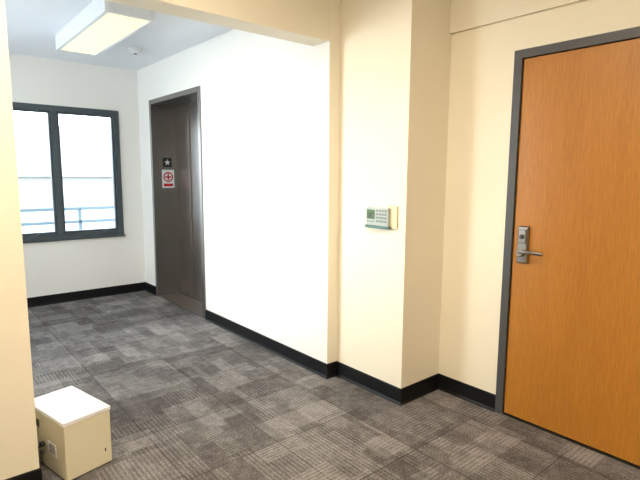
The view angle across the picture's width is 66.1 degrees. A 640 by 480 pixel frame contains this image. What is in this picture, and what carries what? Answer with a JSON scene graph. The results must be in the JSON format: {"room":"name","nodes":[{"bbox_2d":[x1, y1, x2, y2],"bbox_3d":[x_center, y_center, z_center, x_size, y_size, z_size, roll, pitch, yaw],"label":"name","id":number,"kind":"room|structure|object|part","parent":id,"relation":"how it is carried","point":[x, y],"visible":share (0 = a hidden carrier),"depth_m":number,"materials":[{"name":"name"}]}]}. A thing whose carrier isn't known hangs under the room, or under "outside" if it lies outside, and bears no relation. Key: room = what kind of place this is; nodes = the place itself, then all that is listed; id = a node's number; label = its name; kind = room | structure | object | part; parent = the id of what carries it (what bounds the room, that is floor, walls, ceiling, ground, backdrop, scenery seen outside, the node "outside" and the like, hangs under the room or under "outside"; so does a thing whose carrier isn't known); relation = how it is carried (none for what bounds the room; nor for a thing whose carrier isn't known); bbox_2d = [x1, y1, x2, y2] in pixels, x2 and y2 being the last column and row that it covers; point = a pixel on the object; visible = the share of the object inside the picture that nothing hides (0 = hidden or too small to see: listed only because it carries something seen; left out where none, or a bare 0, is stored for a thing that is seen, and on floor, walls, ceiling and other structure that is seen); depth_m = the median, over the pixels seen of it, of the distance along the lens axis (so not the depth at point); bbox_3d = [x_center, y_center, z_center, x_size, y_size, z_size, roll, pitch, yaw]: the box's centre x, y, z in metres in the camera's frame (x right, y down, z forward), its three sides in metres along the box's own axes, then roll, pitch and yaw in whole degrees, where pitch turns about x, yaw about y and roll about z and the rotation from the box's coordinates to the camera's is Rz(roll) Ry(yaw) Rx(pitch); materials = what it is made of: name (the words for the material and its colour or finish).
{"room":"building hallway","nodes":[
{"label":"building hallway","id":0,"kind":"room"},
{"bbox_2d":[0,0,38,479],"bbox_3d":[-2.097,-0.198,1.437,2.053,2.750,0.281,-6,10,-40],"label":"wall","id":1,"kind":"structure","parent":0,"point":[19,455],"depth_m":2.03,"materials":[{"name":"beige paint"}]},
{"bbox_2d":[9,53,145,297],"bbox_3d":[-3.353,-0.534,4.748,3.211,2.530,0.150,-6,10,-40],"label":"wall","id":2,"kind":"structure","parent":0,"point":[53,267],"depth_m":5.36,"materials":[{"name":"white paint"}]},
{"bbox_2d":[12,102,123,241],"bbox_3d":[-2.769,-0.701,5.165,1.303,1.381,0.092,-6,10,-40],"label":"frame","id":3,"kind":"object","parent":2,"relation":"attached to","point":[52,108],"visible":0.88,"depth_m":5.20,"materials":[{"name":"grey metal"}]},
{"bbox_2d":[13,108,117,235],"bbox_3d":[-2.771,-0.702,5.167,1.193,1.271,0.048,-6,10,-40],"label":"sash","id":4,"kind":"object","parent":3,"relation":"in","point":[55,231],"visible":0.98,"depth_m":5.19,"materials":[{"name":"grey metal"}]},
{"bbox_2d":[25,229,108,240],"bbox_3d":[-2.680,-0.054,5.246,0.806,0.065,0.036,-6,10,-40],"label":"window handle","id":5,"kind":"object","parent":3,"relation":"attached to","point":[99,234],"depth_m":5.05,"materials":[{"name":"grey metal"}]},
{"bbox_3d":[-2.942,-0.027,5.033,0.130,0.065,0.029,-4,9,-30],"label":"crank handle","id":6,"kind":"part","parent":5,"relation":"part of","materials":[{"name":"grey metal"}]},
{"bbox_2d":[23,234,125,243],"bbox_3d":[-2.748,-0.004,5.228,1.323,0.018,0.050,-6,10,-40],"label":"sill","id":7,"kind":"structure","parent":2,"relation":"attached to","point":[122,234],"depth_m":5.27,"materials":[{"name":"grey metal"}]},
{"bbox_2d":[27,282,155,307],"bbox_3d":[-3.164,0.692,4.755,3.111,0.100,0.338,-6,10,-40],"label":"baseboard","id":8,"kind":"structure","parent":2,"relation":"attached to","point":[143,286],"depth_m":5.47,"materials":[{"name":"black plastic"}]},
{"bbox_2d":[5,0,231,70],"bbox_3d":[-0.744,-1.538,1.523,4.450,0.340,8.189,-6,10,-40],"label":"ceiling","id":9,"kind":"structure","parent":0,"point":[32,25],"depth_m":4.12,"materials":[{"name":"paint"}]},
{"bbox_2d":[55,0,154,55],"bbox_3d":[-1.675,-1.606,3.744,0.330,0.120,1.330,-6,10,-40],"label":"ceiling light","id":10,"kind":"object","parent":9,"relation":"attached to","point":[102,25],"depth_m":3.56,"materials":[{"name":"white plastic"}]},
{"bbox_2d":[128,47,141,54],"bbox_3d":[-1.716,-1.751,4.566,0.124,0.050,0.124,-6,10,-40],"label":"smoke detector","id":11,"kind":"object","parent":9,"relation":"attached to","point":[133,50],"visible":1,"depth_m":4.53,"materials":[{"name":"white plastic"}]},
{"bbox_2d":[105,0,329,45],"bbox_3d":[-0.667,-1.452,2.549,1.758,0.540,0.172,-6,10,-40],"label":"beam","id":12,"kind":"structure","parent":9,"relation":"attached to","point":[306,22],"depth_m":2.78,"materials":[{"name":"beige paint"}]},
{"bbox_2d":[450,0,584,33],"bbox_3d":[2.079,-1.280,1.354,0.022,0.535,4.047,-6,10,-40],"label":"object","id":13,"kind":"structure","parent":9,"relation":"attached to","point":[465,15],"depth_m":2.71,"materials":[{"name":"beige paint"}]},
{"bbox_2d":[137,23,329,363],"bbox_3d":[-0.813,-0.625,4.706,0.639,2.750,3.461,-6,10,-40],"label":"wall","id":14,"kind":"structure","parent":0,"point":[265,99],"depth_m":3.81,"materials":[{"name":"white paint"}]},
{"bbox_2d":[149,86,205,318],"bbox_3d":[-1.351,-0.390,5.125,0.336,2.168,1.203,-6,10,-40],"label":"elevator entrance","id":15,"kind":"object","parent":14,"relation":"in","point":[175,132],"visible":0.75,"depth_m":5.45,"materials":[{"name":"grey metal"}]},
{"bbox_3d":[-1.353,0.679,5.270,0.326,0.010,1.107,-6,10,-40],"label":"sill plate","id":16,"kind":"part","parent":15,"relation":"part of","materials":[{"name":"metal"}]},
{"bbox_2d":[205,309,495,411],"bbox_3d":[-0.121,0.852,3.686,2.802,0.100,0.383,6,10,38],"label":"baseboard","id":17,"kind":"structure","parent":14,"relation":"attached to","point":[399,396],"depth_m":3.20,"materials":[{"name":"black plastic"}]},
{"bbox_2d":[28,291,639,479],"bbox_3d":[-0.760,1.188,1.885,4.450,0.100,8.189,-6,10,-40],"label":"floor","id":18,"kind":"structure","parent":0,"point":[188,397],"depth_m":2.80,"materials":[{"name":"carpet"}]},
{"bbox_2d":[34,386,111,479],"bbox_3d":[-1.226,0.927,2.365,0.370,0.285,0.265,6,9,37],"label":"equipment box","id":19,"kind":"object","parent":18,"relation":"on","point":[73,426],"visible":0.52,"depth_m":2.29,"materials":[{"name":"white metal"}]},
{"bbox_2d":[502,412,639,469],"bbox_3d":[1.395,1.058,2.553,0.095,0.006,0.915,-6,10,-40],"label":"threshold","id":20,"kind":"object","parent":18,"relation":"on","point":[504,413],"visible":0.33,"depth_m":2.57,"materials":[{"name":"black plastic"}]},
{"bbox_2d":[327,0,451,387],"bbox_3d":[0.487,-0.413,3.173,0.639,2.750,0.581,-6,10,-40],"label":"pilaster","id":21,"kind":"object","parent":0,"point":[390,60],"depth_m":3.00,"materials":[{"name":"beige paint"}]},
{"bbox_2d":[365,206,397,229],"bbox_3d":[0.367,-0.138,2.957,0.042,0.140,0.233,-6,10,-40],"label":"alarm keypad","id":22,"kind":"object","parent":21,"relation":"attached to","point":[376,217],"visible":1,"depth_m":2.93,"materials":[{"name":"beige plastic"}]},
{"bbox_3d":[0.428,-0.134,2.908,0.012,0.135,0.080,-6,10,-40],"label":"plate","id":23,"kind":"part","parent":22,"relation":"part of","materials":[{"name":"beige plastic"}]},
{"bbox_2d":[438,0,639,408],"bbox_3d":[2.183,-0.185,1.526,0.180,2.750,4.147,-6,10,-40],"label":"wall","id":24,"kind":"structure","parent":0,"point":[482,58],"depth_m":2.87,"materials":[{"name":"beige paint"}]},
{"bbox_2d":[495,26,639,413],"bbox_3d":[1.380,0.051,2.402,0.168,2.043,1.005,-6,10,-40],"label":"door frame","id":25,"kind":"structure","parent":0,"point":[522,251],"depth_m":2.68,"materials":[{"name":"grey paint"}]},
{"bbox_3d":[1.117,0.068,2.619,0.039,0.023,0.140,-6,10,-40],"label":"lever handle","id":26,"kind":"part","parent":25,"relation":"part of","materials":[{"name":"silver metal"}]},
{"bbox_2d":[504,38,639,465],"bbox_3d":[1.388,0.068,2.411,0.044,1.983,0.909,-6,10,-40],"label":"door leaf","id":27,"kind":"structure","parent":25,"relation":"attached to","point":[573,365],"depth_m":2.47,"materials":[{"name":"brown wood"}]},
{"label":"outside","id":28,"kind":"structure","parent":0,"visible":0},
{"bbox_2d":[20,209,114,232],"bbox_3d":[-13.312,-1.202,18.959,28.000,0.200,33.861,-6,10,-40],"label":"ground","id":29,"kind":"structure","parent":28,"point":[42,216],"depth_m":13.95,"materials":[{"name":"white"}]},
{"bbox_2d":[14,124,113,208],"bbox_3d":[-12.550,-2.716,17.855,24.000,3.100,4.200,-6,10,-40],"label":"neighbouring building","id":30,"kind":"structure","parent":29,"relation":"on","point":[86,160],"depth_m":19.08,"materials":[{"name":"white"}]},
{"bbox_2d":[20,206,114,229],"bbox_3d":[-3.947,0.018,6.306,8.000,0.820,0.040,-6,10,-40],"label":"balcony railing","id":31,"kind":"object","parent":29,"relation":"on","point":[79,221],"visible":0.08,"depth_m":6.74,"materials":[{"name":"blue metal"}]},
{"bbox_3d":[-3.486,-0.237,2.508,0.100,2.530,3.139,-6,10,-40],"label":"wall","id":32,"kind":"structure","parent":0,"visible":0},
{"bbox_2d":[5,465,42,479],"bbox_3d":[-0.774,1.095,1.827,4.170,0.100,7.939,-6,10,-40],"label":"baseboard","id":33,"kind":"structure","parent":32,"relation":"attached to","point":[36,474],"depth_m":2.13,"materials":[{"name":"black plastic"}]}
]}

